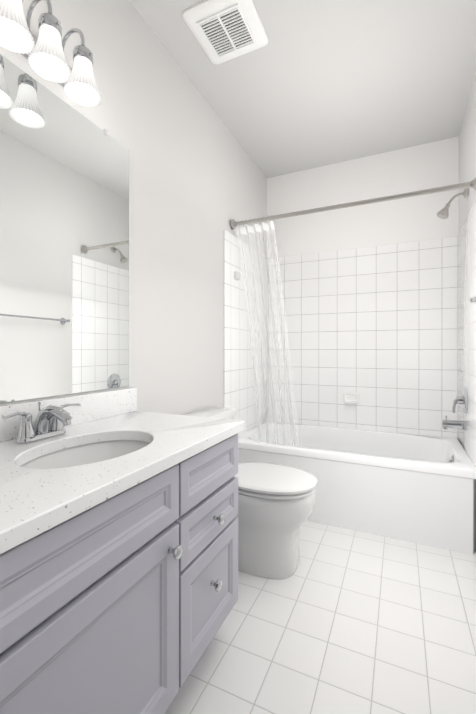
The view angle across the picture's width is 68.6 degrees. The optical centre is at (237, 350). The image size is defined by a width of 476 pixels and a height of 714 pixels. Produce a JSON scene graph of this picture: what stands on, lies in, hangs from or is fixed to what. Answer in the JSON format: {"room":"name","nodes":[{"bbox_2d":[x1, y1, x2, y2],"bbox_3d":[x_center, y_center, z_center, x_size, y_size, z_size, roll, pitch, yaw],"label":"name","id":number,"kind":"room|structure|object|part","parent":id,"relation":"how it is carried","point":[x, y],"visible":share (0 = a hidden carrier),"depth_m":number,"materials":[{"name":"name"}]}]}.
{"room":"bathroom","nodes":[
{"label":"bathroom","id":0,"kind":"room"},
{"bbox_2d":[0,0,266,414],"bbox_3d":[-0.585,-0.241,1.522,0.100,2.715,4.038,0,0,25],"label":"wall","id":1,"kind":"structure","parent":0,"point":[197,181],"depth_m":1.85,"materials":[{"name":"white paint"}]},
{"bbox_2d":[0,0,101,106],"bbox_3d":[-0.614,-0.985,1.085,0.209,0.240,0.414,0,0,25],"label":"sconce","id":2,"kind":"object","parent":1,"relation":"attached to","point":[43,54],"visible":1,"depth_m":1.07,"materials":[{"name":"white glass"}]},
{"bbox_3d":[-0.626,-0.923,0.956,0.120,0.116,0.120,0,0,25],"label":"lamp shade","id":3,"kind":"part","parent":2,"relation":"part of","materials":[{"name":"white glass"}]},
{"bbox_3d":[-0.574,-0.923,1.067,0.120,0.116,0.120,0,0,25],"label":"lamp shade","id":4,"kind":"part","parent":2,"relation":"part of","materials":[{"name":"white glass"}]},
{"bbox_3d":[-0.523,-0.923,1.178,0.120,0.116,0.120,0,0,25],"label":"lamp shade","id":5,"kind":"part","parent":2,"relation":"part of","materials":[{"name":"white glass"}]},
{"bbox_2d":[0,54,128,402],"bbox_3d":[-0.718,-0.381,1.100,0.010,1.084,1.062,0,0,25],"label":"mirror","id":6,"kind":"object","parent":1,"relation":"attached to","point":[64,248],"visible":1,"depth_m":1.25,"materials":[{"name":"grey mirror"}]},
{"bbox_2d":[234,271,239,279],"bbox_3d":[-0.002,-0.561,2.591,0.032,0.060,0.070,0,0,25],"label":"soap shelf","id":7,"kind":"object","parent":1,"relation":"attached to","point":[236,275],"visible":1,"depth_m":2.57,"materials":[{"name":"white ceramic"}]},
{"bbox_2d":[224,230,266,436],"bbox_3d":[0.086,0.131,2.836,0.012,1.965,0.866,0,0,25],"label":"wall tile","id":8,"kind":"structure","parent":1,"relation":"attached to","point":[240,393],"depth_m":2.73,"materials":[{"name":"white tile"}]},
{"bbox_2d":[231,177,475,229],"bbox_3d":[0.641,-0.925,2.237,1.496,0.072,0.072,0,0,25],"label":"curtain rod","id":9,"kind":"object","parent":1,"relation":"attached to","point":[235,224],"visible":0.94,"depth_m":2.16,"materials":[{"name":"silver metal"}]},
{"bbox_2d":[236,214,299,445],"bbox_3d":[0.216,-0.067,2.534,0.433,1.763,0.229,0,0,25],"label":"shower curtain","id":10,"kind":"object","parent":9,"relation":"hanging from","point":[258,227],"visible":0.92,"depth_m":2.55,"materials":[{"name":"white plastic"}]},
{"bbox_2d":[129,0,475,177],"bbox_3d":[0.150,-1.648,1.178,1.720,0.100,4.038,0,0,25],"label":"ceiling","id":11,"kind":"structure","parent":0,"point":[311,84],"depth_m":2.02,"materials":[{"name":"grey paint"}]},
{"bbox_2d":[183,0,267,63],"bbox_3d":[-0.053,-1.584,1.726,0.330,0.030,0.330,0,0,25],"label":"ceiling vent","id":12,"kind":"object","parent":11,"relation":"in","point":[224,30],"visible":1,"depth_m":1.70,"materials":[{"name":"white plastic"}]},
{"bbox_2d":[164,520,475,713],"bbox_3d":[0.150,1.167,1.183,1.720,0.100,4.038,0,0,25],"label":"floor","id":13,"kind":"structure","parent":0,"point":[343,621],"depth_m":1.36,"materials":[{"name":"tile"}]},
{"bbox_2d":[0,387,244,713],"bbox_3d":[-0.475,0.640,0.939,0.587,0.954,1.225,0,0,25],"label":"bathroom vanity","id":14,"kind":"object","parent":13,"relation":"on","point":[118,554],"visible":1,"depth_m":0.85,"materials":[{"name":"grey paint"}]},
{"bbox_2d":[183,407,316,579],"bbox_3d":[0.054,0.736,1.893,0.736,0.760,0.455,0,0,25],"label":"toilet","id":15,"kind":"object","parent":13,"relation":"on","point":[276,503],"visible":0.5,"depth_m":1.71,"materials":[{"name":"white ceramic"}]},
{"bbox_2d":[238,421,475,554],"bbox_3d":[0.787,0.882,2.556,1.493,0.465,0.784,0,0,25],"label":"bathtub","id":16,"kind":"object","parent":13,"relation":"on","point":[416,488],"visible":0.9,"depth_m":2.15,"materials":[{"name":"white ceramic"}]},
{"bbox_2d":[267,136,458,258],"bbox_3d":[0.979,-0.244,2.967,1.520,2.715,0.100,0,0,25],"label":"wall","id":17,"kind":"structure","parent":0,"point":[435,164],"depth_m":2.87,"materials":[{"name":"white paint"}]},
{"bbox_2d":[344,392,358,403],"bbox_3d":[0.938,0.392,2.892,0.124,0.092,0.048,0,0,25],"label":"soap shelf","id":18,"kind":"object","parent":17,"relation":"attached to","point":[351,397],"visible":0.96,"depth_m":2.90,"materials":[{"name":"white ceramic"}]},
{"bbox_2d":[267,237,456,437],"bbox_3d":[0.955,0.131,2.917,1.520,1.965,0.012,0,0,25],"label":"wall tile","id":19,"kind":"structure","parent":17,"relation":"attached to","point":[375,327],"depth_m":2.85,"materials":[{"name":"white tile"}]},
{"bbox_2d":[459,76,475,232],"bbox_3d":[0.885,-0.240,0.840,0.100,2.715,4.038,0,0,25],"label":"wall","id":20,"kind":"structure","parent":0,"point":[467,153],"depth_m":2.24,"materials":[{"name":"white paint"}]},
{"bbox_2d":[437,188,466,218],"bbox_3d":[1.398,-0.962,2.288,0.166,0.176,0.072,0,0,25],"label":"shower head","id":21,"kind":"object","parent":20,"relation":"attached to","point":[443,213],"visible":1,"depth_m":2.28},
{"bbox_2d":[452,387,467,413],"bbox_3d":[1.438,0.320,2.272,0.077,0.176,0.176,0,0,25],"label":"handle","id":22,"kind":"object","parent":20,"relation":"attached to","point":[462,400],"depth_m":2.24,"materials":[{"name":"silver metal"}]},
{"bbox_2d":[457,201,475,466],"bbox_3d":[1.454,0.133,2.201,0.012,1.965,0.866,0,0,25],"label":"wall tile","id":23,"kind":"structure","parent":20,"relation":"attached to","point":[466,309],"depth_m":2.19,"materials":[{"name":"white tile"}]},
{"bbox_2d":[441,416,465,429],"bbox_3d":[1.411,0.472,2.285,0.135,0.088,0.062,0,0,25],"label":"tub spout","id":24,"kind":"object","parent":23,"relation":"attached to","point":[455,424],"visible":1,"depth_m":2.27,"materials":[{"name":"silver metal"}]},
{"bbox_2d":[469,296,475,302],"bbox_3d":[1.075,-0.254,1.464,0.080,0.056,0.666,0,0,25],"label":"towel rail","id":25,"kind":"object","parent":20,"relation":"attached to","point":[472,300],"visible":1,"depth_m":1.74,"materials":[{"name":"silver metal"}]}
]}

